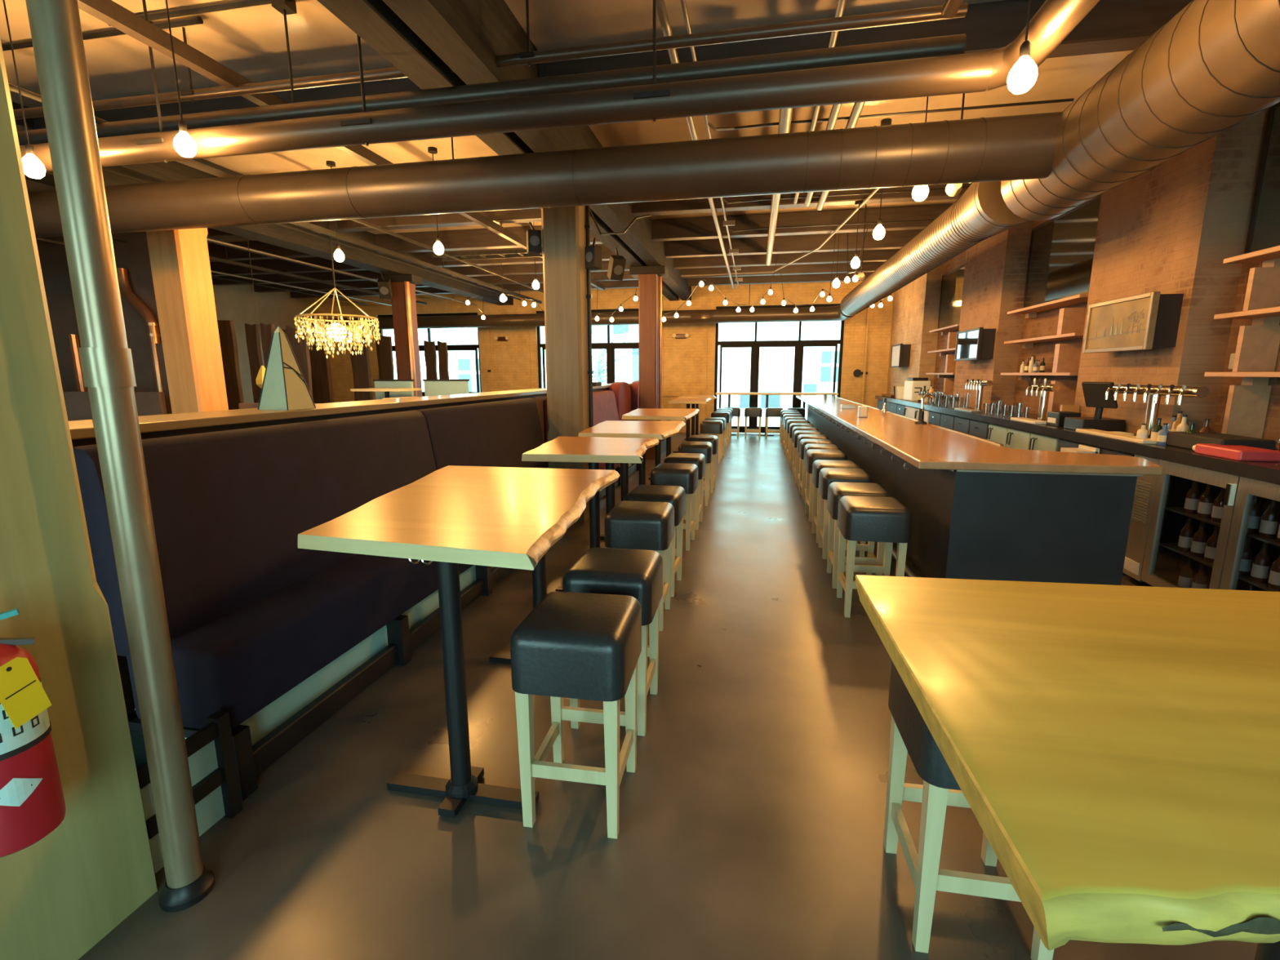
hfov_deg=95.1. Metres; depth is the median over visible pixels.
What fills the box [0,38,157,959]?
wall
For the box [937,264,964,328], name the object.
wall mirror
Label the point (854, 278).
string
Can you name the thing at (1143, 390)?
faucet
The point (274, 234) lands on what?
ceiling beam
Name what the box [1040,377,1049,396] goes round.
faucet
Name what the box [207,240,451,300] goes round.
conduit
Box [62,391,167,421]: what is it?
wall
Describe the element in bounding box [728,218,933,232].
cable
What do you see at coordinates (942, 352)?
wall shelf
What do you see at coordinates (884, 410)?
gun
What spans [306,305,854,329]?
air duct
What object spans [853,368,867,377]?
bell
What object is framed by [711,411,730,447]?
bar stool
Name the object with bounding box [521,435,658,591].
table
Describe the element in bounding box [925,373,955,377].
wall shelf
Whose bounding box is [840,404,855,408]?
condiment caddy
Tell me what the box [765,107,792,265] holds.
ceiling pipe
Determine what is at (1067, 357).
upright
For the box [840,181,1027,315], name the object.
air duct
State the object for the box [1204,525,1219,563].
beer bottle
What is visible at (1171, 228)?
pier
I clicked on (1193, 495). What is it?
beer bottle
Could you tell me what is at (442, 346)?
wood slab
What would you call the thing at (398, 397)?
table
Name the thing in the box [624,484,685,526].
cushion
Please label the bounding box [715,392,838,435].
table
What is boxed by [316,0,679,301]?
ceiling beam
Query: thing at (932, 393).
bottle
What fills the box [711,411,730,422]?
cushion
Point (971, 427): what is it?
bar cabinet
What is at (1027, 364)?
bottle
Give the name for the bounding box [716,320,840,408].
window
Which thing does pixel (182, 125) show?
socket
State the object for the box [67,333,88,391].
drain pipe
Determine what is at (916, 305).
pier
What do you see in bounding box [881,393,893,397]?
tray
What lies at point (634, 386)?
booth
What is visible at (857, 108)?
ceiling pipe
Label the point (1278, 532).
beer bottle
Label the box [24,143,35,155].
socket
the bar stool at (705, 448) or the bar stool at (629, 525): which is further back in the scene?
the bar stool at (705, 448)
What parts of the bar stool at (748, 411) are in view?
leg, leg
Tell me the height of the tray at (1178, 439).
0.100 m
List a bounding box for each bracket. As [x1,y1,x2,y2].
[733,266,741,270]
[735,277,742,280]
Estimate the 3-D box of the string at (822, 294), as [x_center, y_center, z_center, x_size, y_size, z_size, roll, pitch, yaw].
[3.500,-3.983,11.453,0.767,1.178,2.365,-3,11,-13]
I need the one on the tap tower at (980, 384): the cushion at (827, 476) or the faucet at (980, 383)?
the faucet at (980, 383)
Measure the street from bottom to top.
0.150 m
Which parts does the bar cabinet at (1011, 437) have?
handle, door, handle, door, handle, door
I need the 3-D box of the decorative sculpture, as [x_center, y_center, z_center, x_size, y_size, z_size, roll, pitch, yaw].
[-2.001,-0.627,3.283,0.204,0.456,0.204,2,11,14]
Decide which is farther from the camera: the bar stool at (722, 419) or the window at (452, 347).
the window at (452, 347)
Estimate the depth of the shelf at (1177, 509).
3.78 m
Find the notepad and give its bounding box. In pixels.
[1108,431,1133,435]
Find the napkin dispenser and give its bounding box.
[857,404,867,417]
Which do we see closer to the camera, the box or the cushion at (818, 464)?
the cushion at (818, 464)
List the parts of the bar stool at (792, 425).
leg, leg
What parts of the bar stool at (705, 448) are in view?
leg, leg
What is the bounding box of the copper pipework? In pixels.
[116,267,162,391]
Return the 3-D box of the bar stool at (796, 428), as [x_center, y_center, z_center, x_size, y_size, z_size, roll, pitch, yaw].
[2.626,-0.460,9.338,0.400,0.755,0.430,2,11,12]
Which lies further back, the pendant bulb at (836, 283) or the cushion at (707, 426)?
the cushion at (707, 426)
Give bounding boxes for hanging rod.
[451,137,453,159]
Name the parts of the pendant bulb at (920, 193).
bulb, cord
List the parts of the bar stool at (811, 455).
leg, leg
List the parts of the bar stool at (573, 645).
leg, leg, leg, leg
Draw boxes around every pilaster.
[484,326,531,391]
[661,323,707,433]
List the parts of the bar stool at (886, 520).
leg, leg, leg, leg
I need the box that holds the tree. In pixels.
[591,325,639,383]
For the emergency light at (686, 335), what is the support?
attached to the wall at (682, 357)
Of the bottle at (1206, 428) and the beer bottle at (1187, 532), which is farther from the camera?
the bottle at (1206, 428)
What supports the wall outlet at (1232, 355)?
attached to the wall at (1046, 322)
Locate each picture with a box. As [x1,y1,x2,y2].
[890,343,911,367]
[955,329,978,359]
[1082,291,1183,353]
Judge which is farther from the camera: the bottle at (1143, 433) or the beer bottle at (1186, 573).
the bottle at (1143, 433)
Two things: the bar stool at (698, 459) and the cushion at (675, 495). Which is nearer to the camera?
the cushion at (675, 495)
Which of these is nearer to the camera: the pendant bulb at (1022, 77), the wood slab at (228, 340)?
the pendant bulb at (1022, 77)
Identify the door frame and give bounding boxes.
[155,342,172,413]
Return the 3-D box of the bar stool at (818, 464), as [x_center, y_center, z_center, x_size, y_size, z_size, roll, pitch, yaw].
[1.889,0.202,5.701,0.400,0.755,0.430,2,10,9]
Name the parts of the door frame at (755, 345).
sash, sash, sash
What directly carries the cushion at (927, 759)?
on the bar stool at (909, 733)
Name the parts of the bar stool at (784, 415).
leg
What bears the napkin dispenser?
on the bar counter at (980, 508)
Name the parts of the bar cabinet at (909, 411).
door, door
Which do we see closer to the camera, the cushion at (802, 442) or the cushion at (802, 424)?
the cushion at (802, 442)
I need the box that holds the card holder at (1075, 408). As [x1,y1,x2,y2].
[1059,404,1079,412]
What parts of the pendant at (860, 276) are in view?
rod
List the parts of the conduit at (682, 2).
conduit bracket, conduit bracket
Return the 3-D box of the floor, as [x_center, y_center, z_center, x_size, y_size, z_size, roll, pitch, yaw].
[-3.225,0.349,7.429,16.900,0.120,19.600,2,10,11]
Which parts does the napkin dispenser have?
plate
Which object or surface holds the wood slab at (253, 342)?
on the floor
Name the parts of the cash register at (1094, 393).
cash drawer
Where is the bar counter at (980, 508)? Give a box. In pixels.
[795,395,1163,585]
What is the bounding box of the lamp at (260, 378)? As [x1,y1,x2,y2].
[247,238,265,388]
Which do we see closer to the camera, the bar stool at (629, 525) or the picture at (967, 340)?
the bar stool at (629, 525)
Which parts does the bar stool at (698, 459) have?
leg, leg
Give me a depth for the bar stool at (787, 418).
11.35 m
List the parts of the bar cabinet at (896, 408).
drawer, drawer, drawer, drawer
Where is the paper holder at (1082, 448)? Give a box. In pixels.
[1060,444,1099,453]
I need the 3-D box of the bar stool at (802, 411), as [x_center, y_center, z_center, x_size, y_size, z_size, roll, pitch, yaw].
[3.882,-1.424,14.630,0.430,0.755,0.400,2,10,11]
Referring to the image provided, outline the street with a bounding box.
[716,408,807,426]
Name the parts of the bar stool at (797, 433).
leg, leg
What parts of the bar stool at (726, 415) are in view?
leg, leg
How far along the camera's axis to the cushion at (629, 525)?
3.60 m
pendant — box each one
[856,204,866,280]
[945,93,964,196]
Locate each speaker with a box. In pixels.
[377,271,392,298]
[526,222,542,254]
[584,238,602,270]
[607,247,626,280]
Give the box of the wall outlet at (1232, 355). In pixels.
[1228,353,1235,368]
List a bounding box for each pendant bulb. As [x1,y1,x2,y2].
[2,0,45,178]
[164,0,196,157]
[325,160,344,262]
[427,146,444,254]
[499,248,506,302]
[532,222,539,289]
[832,232,839,288]
[850,200,863,268]
[872,118,891,239]
[911,96,928,201]
[1007,0,1037,93]
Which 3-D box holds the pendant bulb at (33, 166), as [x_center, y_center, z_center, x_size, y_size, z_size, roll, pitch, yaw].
[-3.921,-2.540,3.685,0.116,1.194,0.114,2,10,11]
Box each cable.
[589,208,650,235]
[707,97,1074,130]
[722,186,968,204]
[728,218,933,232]
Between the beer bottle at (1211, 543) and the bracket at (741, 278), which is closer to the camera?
the beer bottle at (1211, 543)
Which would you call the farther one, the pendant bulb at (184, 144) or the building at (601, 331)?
the building at (601, 331)
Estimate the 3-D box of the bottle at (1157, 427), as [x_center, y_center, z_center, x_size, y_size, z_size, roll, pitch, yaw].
[3.915,-0.374,4.431,0.069,0.190,0.069,2,10,11]
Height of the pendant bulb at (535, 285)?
1.114 m
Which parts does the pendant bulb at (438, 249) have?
cord, bulb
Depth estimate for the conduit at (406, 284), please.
11.38 m
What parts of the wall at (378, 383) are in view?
cap rail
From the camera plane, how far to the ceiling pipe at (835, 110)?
4.88 m
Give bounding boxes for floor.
[78,432,1257,959]
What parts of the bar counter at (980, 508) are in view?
foot rail, rail, edge trim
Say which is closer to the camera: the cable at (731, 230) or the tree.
the cable at (731, 230)
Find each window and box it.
[377,312,481,396]
[536,308,639,388]
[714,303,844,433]
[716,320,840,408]
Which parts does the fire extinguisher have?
lever, carry handle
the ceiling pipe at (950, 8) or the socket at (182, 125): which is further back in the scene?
the socket at (182, 125)
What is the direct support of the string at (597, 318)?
hanging from the ceiling
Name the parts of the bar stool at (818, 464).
leg, leg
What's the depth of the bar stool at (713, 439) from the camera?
7.89 m
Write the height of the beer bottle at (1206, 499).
0.250 m
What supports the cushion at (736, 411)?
on the bar stool at (736, 411)
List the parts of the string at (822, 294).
bulb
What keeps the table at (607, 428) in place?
on the floor
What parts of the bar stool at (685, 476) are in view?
leg, leg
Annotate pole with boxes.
[25,0,215,912]
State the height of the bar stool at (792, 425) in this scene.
0.755 m
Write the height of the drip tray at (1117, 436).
0.030 m
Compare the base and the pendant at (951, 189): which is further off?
the pendant at (951, 189)
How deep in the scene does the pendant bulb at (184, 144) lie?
3.60 m
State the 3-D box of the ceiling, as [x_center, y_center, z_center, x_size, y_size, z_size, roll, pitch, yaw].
[-3.385,-3.774,6.710,17.200,0.150,19.600,2,10,11]
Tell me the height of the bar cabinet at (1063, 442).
0.985 m
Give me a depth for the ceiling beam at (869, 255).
12.05 m
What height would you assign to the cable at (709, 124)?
0.079 m
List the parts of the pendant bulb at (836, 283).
bulb, cord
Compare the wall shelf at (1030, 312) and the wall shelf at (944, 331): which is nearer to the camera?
the wall shelf at (1030, 312)
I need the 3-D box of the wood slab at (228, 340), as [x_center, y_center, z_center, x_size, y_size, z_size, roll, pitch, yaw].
[-6.378,-1.246,9.157,0.389,2.420,0.070,2,10,11]
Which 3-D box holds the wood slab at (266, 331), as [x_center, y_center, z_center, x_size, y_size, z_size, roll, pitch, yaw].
[-5.907,-1.301,9.489,0.225,2.407,0.070,2,10,11]
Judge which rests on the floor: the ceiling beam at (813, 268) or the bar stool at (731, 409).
the bar stool at (731, 409)
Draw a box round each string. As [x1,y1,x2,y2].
[466,293,544,319]
[595,271,638,321]
[662,253,778,321]
[779,235,835,312]
[844,228,867,283]
[870,293,892,307]
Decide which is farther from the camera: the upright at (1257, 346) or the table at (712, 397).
the table at (712, 397)
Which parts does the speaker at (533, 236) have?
mounting arm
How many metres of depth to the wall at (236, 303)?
15.30 m
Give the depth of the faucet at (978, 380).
8.00 m
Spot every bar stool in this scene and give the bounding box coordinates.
[510,591,641,839]
[562,547,662,736]
[604,500,674,631]
[624,484,685,596]
[650,462,697,551]
[663,453,705,529]
[678,441,712,506]
[686,435,718,493]
[700,419,723,463]
[704,417,725,458]
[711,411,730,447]
[714,409,731,443]
[716,408,733,440]
[724,407,740,437]
[744,407,762,438]
[765,407,783,438]
[780,409,797,443]
[781,411,799,447]
[782,413,803,451]
[783,416,806,457]
[786,407,805,417]
[786,419,810,462]
[789,422,814,469]
[791,426,819,475]
[793,430,822,484]
[796,434,829,491]
[799,439,834,501]
[803,443,841,503]
[804,448,847,521]
[811,459,860,542]
[817,467,871,559]
[826,481,890,588]
[836,495,911,617]
[883,660,1053,959]
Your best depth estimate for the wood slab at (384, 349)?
12.90 m
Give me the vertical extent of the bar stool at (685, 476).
0.755 m
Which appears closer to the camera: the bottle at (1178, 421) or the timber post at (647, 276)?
the bottle at (1178, 421)
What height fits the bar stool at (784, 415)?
0.755 m
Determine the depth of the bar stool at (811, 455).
6.36 m
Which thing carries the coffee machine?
on the countertop at (1264, 471)
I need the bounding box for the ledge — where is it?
[68,382,632,439]
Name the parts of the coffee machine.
lid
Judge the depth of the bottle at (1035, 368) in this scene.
7.18 m
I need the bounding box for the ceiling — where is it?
[0,0,1134,243]
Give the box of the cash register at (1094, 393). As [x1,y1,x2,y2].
[1063,382,1125,431]
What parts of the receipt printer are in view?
plate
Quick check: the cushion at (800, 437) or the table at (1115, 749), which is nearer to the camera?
the table at (1115, 749)
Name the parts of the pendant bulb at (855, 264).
bulb, cord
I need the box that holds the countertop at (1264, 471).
[875,395,1279,484]
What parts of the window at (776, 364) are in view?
pane, pane, pane, pane, pane, pane, pane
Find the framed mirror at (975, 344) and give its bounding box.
[954,327,995,360]
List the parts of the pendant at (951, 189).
rod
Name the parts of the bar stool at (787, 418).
leg, leg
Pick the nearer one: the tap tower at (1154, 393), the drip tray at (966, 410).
the tap tower at (1154, 393)
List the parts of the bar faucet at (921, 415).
spout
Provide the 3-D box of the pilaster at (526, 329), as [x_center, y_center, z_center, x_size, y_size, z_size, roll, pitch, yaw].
[-3.757,-3.025,16.735,1.350,3.200,0.040,2,10,11]
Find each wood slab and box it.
[217,320,244,409]
[244,323,262,403]
[259,323,275,368]
[285,325,313,399]
[349,335,373,400]
[375,335,394,379]
[423,340,437,379]
[436,340,449,379]
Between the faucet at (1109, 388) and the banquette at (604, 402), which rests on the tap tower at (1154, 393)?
the faucet at (1109, 388)
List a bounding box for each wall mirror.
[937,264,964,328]
[1023,195,1101,307]
[1244,102,1279,253]
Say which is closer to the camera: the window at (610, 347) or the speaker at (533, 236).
the speaker at (533, 236)
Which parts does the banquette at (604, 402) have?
backrest, seat, leg, foot rail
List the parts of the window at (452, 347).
sash, sash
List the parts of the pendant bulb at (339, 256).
cord, bulb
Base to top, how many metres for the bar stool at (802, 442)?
0.755 m
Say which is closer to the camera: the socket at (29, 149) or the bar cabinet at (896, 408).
the socket at (29, 149)
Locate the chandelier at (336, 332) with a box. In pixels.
[293,220,380,358]
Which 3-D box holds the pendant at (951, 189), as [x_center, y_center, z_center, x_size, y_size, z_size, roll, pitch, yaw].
[2.446,-2.751,4.453,0.117,1.090,0.100,2,10,11]
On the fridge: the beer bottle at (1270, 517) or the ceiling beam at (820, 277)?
the beer bottle at (1270, 517)
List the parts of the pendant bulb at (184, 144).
cord, bulb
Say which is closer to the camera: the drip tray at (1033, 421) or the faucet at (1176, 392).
the faucet at (1176, 392)
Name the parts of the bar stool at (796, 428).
leg, leg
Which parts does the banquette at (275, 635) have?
leg, rail, leg, backrest, seat, kick panel, foot rail, leg, backrest, leg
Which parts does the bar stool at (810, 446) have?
leg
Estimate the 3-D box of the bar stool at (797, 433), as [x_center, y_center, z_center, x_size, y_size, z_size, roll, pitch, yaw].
[2.485,-0.344,8.704,0.400,0.755,0.430,2,11,12]
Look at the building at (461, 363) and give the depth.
31.31 m
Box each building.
[391,339,480,392]
[540,324,639,387]
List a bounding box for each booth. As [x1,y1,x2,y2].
[608,382,633,464]
[629,380,672,454]
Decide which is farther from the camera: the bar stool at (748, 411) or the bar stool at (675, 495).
the bar stool at (748, 411)
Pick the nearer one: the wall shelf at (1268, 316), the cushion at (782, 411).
the wall shelf at (1268, 316)
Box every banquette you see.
[72,397,577,800]
[544,390,638,498]
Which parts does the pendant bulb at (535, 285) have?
bulb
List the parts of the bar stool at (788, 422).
leg, leg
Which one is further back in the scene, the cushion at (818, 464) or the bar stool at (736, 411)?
the bar stool at (736, 411)
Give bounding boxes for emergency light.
[493,336,509,341]
[672,333,688,338]
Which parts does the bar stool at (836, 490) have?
leg, leg, leg, leg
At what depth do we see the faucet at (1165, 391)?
4.41 m
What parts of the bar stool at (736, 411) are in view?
leg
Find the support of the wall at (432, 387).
on the floor
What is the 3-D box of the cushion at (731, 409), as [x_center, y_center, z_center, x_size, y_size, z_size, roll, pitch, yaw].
[2.065,-1.632,14.309,0.400,0.220,0.430,2,10,10]
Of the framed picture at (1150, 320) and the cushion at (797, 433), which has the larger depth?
the cushion at (797, 433)
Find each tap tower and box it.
[964,378,992,411]
[1025,377,1060,421]
[1104,382,1208,438]
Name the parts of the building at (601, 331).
pane, pane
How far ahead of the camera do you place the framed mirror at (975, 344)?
8.43 m
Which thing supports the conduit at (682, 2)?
attached to the ceiling
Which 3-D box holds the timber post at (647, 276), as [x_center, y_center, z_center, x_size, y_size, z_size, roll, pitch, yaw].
[0.173,-2.152,11.015,0.650,3.500,0.440,2,10,11]
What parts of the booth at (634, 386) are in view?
backrest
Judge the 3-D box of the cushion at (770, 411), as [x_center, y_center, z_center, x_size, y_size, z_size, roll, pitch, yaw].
[3.371,-1.703,14.680,0.430,0.220,0.400,2,10,11]
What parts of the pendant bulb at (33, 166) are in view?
cord, bulb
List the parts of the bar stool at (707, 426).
leg, leg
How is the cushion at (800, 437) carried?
on the bar stool at (800, 437)
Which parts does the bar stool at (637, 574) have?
leg, leg, leg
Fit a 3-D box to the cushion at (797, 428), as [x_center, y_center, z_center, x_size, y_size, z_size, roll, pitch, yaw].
[2.626,-0.723,9.290,0.400,0.220,0.430,2,11,12]
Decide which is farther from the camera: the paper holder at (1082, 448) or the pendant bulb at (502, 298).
the pendant bulb at (502, 298)
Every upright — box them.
[942,332,956,402]
[1046,307,1086,417]
[1221,266,1279,438]
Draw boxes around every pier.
[886,263,943,393]
[951,220,1033,410]
[1074,108,1268,433]
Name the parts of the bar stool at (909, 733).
leg, leg, leg, leg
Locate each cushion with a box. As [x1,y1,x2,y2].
[510,591,641,701]
[562,547,662,626]
[604,500,674,550]
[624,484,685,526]
[650,462,697,493]
[663,453,705,479]
[678,441,712,463]
[686,435,718,454]
[700,419,723,434]
[704,417,725,430]
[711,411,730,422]
[714,409,731,420]
[716,408,733,418]
[724,407,740,416]
[744,407,762,417]
[765,407,783,417]
[780,409,797,420]
[781,411,799,422]
[782,413,803,425]
[783,416,806,429]
[786,419,810,433]
[789,422,814,438]
[791,426,819,442]
[793,430,822,447]
[796,434,829,453]
[799,439,834,459]
[803,443,841,463]
[804,448,847,473]
[811,459,860,488]
[817,467,871,499]
[826,481,890,519]
[837,495,911,542]
[888,660,960,790]
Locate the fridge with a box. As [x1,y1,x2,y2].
[1123,453,1279,591]
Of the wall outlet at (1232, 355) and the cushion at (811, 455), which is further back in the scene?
the cushion at (811, 455)
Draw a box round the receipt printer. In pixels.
[1046,411,1080,426]
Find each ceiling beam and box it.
[11,101,513,305]
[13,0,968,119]
[32,0,1192,129]
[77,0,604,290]
[206,182,972,239]
[207,203,953,262]
[209,229,922,276]
[211,248,899,285]
[253,261,885,292]
[289,271,873,298]
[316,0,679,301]
[382,0,691,300]
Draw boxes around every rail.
[15,124,542,303]
[111,235,426,304]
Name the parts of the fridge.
name plate, panel, door, handle, door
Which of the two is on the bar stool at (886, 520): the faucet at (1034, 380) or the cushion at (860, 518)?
the cushion at (860, 518)
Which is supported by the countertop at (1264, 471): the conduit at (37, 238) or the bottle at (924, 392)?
the bottle at (924, 392)
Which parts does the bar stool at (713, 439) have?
leg, leg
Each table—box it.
[297,465,619,817]
[350,387,421,398]
[382,396,412,399]
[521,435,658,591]
[577,420,685,539]
[622,408,699,479]
[668,397,711,453]
[678,395,716,439]
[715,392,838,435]
[854,574,1279,959]
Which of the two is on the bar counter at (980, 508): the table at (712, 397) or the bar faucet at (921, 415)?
the bar faucet at (921, 415)
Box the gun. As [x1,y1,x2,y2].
[881,398,886,412]
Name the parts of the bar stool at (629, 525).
leg, leg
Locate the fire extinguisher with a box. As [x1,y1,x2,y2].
[0,607,66,857]
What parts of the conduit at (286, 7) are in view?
drop rod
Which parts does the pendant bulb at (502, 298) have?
cord, bulb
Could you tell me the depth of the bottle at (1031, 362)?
7.29 m
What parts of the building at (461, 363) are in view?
pane, pane, pane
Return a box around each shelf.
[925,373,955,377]
[927,347,955,355]
[928,324,959,335]
[1000,372,1078,379]
[1004,332,1083,348]
[1007,293,1088,318]
[1158,542,1279,591]
[1164,506,1279,546]
[1204,371,1279,385]
[1213,306,1279,325]
[1222,245,1279,266]
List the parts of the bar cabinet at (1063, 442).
drawer, drawer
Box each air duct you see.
[27,111,1062,237]
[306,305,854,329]
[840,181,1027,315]
[1000,0,1279,221]
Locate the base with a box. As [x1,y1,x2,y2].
[137,711,242,873]
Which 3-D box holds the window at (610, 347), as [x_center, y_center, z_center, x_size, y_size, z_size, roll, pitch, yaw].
[-1.294,-3.454,16.254,3.300,2.460,0.240,2,10,11]
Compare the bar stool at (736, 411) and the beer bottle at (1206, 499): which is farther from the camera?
the bar stool at (736, 411)
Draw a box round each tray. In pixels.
[431,248,542,261]
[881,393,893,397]
[954,407,982,413]
[1010,417,1046,424]
[1075,428,1156,444]
[1165,431,1275,449]
[1192,443,1279,462]
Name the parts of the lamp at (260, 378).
lamp shade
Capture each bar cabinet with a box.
[876,400,905,415]
[903,405,930,424]
[928,410,991,439]
[986,423,1062,451]
[1058,438,1134,575]
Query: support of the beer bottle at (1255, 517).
on the fridge
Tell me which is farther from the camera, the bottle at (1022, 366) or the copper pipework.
the copper pipework
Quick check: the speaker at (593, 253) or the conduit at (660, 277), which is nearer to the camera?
the speaker at (593, 253)
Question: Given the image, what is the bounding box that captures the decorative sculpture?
[257,326,315,409]
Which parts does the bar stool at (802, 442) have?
leg, leg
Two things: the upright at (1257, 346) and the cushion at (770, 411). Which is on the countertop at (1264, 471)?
the upright at (1257, 346)
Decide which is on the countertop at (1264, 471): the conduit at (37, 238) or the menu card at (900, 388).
the menu card at (900, 388)
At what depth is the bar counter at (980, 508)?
3.77 m
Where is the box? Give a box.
[592,382,601,386]
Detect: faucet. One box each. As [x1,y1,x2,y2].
[914,393,934,424]
[975,379,980,390]
[977,379,985,390]
[1025,377,1033,395]
[1030,377,1038,395]
[1035,377,1043,395]
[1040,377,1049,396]
[1104,382,1116,399]
[1113,382,1125,399]
[1122,383,1135,400]
[1132,383,1145,401]
[1142,383,1155,402]
[1153,384,1167,403]
[1164,384,1179,404]
[1177,384,1191,404]
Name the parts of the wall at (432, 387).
cap rail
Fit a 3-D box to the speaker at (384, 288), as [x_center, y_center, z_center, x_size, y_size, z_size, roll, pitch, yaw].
[-4.839,-3.691,11.101,0.210,0.494,0.307,-2,11,-12]
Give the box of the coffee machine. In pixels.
[903,377,930,400]
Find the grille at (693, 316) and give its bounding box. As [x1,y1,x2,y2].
[690,313,711,319]
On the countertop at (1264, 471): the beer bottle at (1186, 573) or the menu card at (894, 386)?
the menu card at (894, 386)
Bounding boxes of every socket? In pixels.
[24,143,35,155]
[177,120,187,133]
[435,235,439,241]
[877,217,881,225]
[1018,40,1031,58]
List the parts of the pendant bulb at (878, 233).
bulb, cord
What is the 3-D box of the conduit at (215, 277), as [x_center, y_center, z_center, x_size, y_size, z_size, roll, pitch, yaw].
[-8.962,-3.776,10.034,0.036,0.034,13.300,2,10,11]
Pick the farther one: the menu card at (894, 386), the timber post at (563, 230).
the menu card at (894, 386)
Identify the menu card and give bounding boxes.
[893,386,895,398]
[895,386,897,398]
[897,386,904,399]
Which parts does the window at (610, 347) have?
sash, sash, sash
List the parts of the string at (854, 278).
bulb, bulb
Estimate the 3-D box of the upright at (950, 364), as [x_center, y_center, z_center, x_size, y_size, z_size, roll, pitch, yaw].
[5.626,-2.020,10.534,0.225,1.240,0.100,2,10,11]
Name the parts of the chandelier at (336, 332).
rod, globe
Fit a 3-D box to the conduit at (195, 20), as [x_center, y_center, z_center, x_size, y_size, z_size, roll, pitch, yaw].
[-3.952,-2.901,4.288,1.850,0.700,0.100,2,10,11]
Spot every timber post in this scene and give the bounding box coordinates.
[146,226,228,413]
[381,274,422,396]
[538,204,598,521]
[629,265,668,459]
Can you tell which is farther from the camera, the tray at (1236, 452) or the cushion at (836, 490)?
the cushion at (836, 490)
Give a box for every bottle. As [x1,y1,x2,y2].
[917,387,922,401]
[920,386,926,399]
[924,389,930,403]
[929,386,935,403]
[1019,360,1024,372]
[1023,358,1029,372]
[1028,355,1034,372]
[1032,360,1038,372]
[1037,360,1039,372]
[1039,357,1045,372]
[1136,423,1148,438]
[1150,417,1162,439]
[1155,422,1169,444]
[1167,415,1177,431]
[1170,411,1182,431]
[1176,414,1189,431]
[1177,515,1194,551]
[1177,557,1194,588]
[1183,480,1200,514]
[1184,422,1196,433]
[1190,520,1207,557]
[1191,564,1208,588]
[1196,484,1214,518]
[1198,418,1212,432]
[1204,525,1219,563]
[1210,487,1226,523]
[1238,535,1253,576]
[1246,495,1262,533]
[1246,583,1253,591]
[1249,541,1271,582]
[1257,499,1279,538]
[1267,555,1279,591]
[1276,524,1279,543]
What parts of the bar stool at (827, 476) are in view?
leg, leg, leg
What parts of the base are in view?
rail, panel, rail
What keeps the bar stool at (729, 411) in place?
on the floor
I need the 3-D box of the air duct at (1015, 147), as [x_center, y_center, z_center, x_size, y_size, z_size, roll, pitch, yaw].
[-4.234,-2.407,5.159,14.600,0.386,0.386,2,10,11]
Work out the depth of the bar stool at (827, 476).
5.06 m
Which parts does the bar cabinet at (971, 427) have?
drawer, drawer, drawer, drawer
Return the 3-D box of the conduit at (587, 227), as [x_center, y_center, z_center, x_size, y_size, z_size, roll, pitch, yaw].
[-0.541,-1.237,6.404,0.055,3.350,0.060,2,10,11]
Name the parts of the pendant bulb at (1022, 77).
bulb, cord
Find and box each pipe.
[17,33,966,145]
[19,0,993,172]
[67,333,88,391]
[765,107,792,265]
[793,0,846,204]
[804,103,841,206]
[816,102,865,210]
[861,306,870,404]
[940,0,963,17]
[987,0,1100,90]
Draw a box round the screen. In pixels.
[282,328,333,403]
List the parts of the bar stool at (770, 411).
leg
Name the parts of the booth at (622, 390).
backrest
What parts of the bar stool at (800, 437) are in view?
leg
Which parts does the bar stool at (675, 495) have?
leg, leg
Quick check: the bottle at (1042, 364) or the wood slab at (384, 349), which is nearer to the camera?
the bottle at (1042, 364)
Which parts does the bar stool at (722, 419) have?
leg, leg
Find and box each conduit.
[1,16,203,116]
[8,82,543,291]
[8,83,543,293]
[35,237,391,306]
[102,166,520,300]
[108,0,297,103]
[206,237,475,305]
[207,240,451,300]
[211,275,366,304]
[403,281,417,396]
[584,204,593,427]
[656,0,734,288]
[658,276,662,457]
[680,0,739,288]
[680,187,879,276]
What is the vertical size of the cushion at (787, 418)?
0.220 m
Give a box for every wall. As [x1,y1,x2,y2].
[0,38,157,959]
[35,231,161,391]
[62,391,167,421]
[71,387,608,711]
[213,284,315,403]
[238,403,318,408]
[314,280,893,432]
[373,379,413,399]
[422,379,469,395]
[933,107,1279,449]

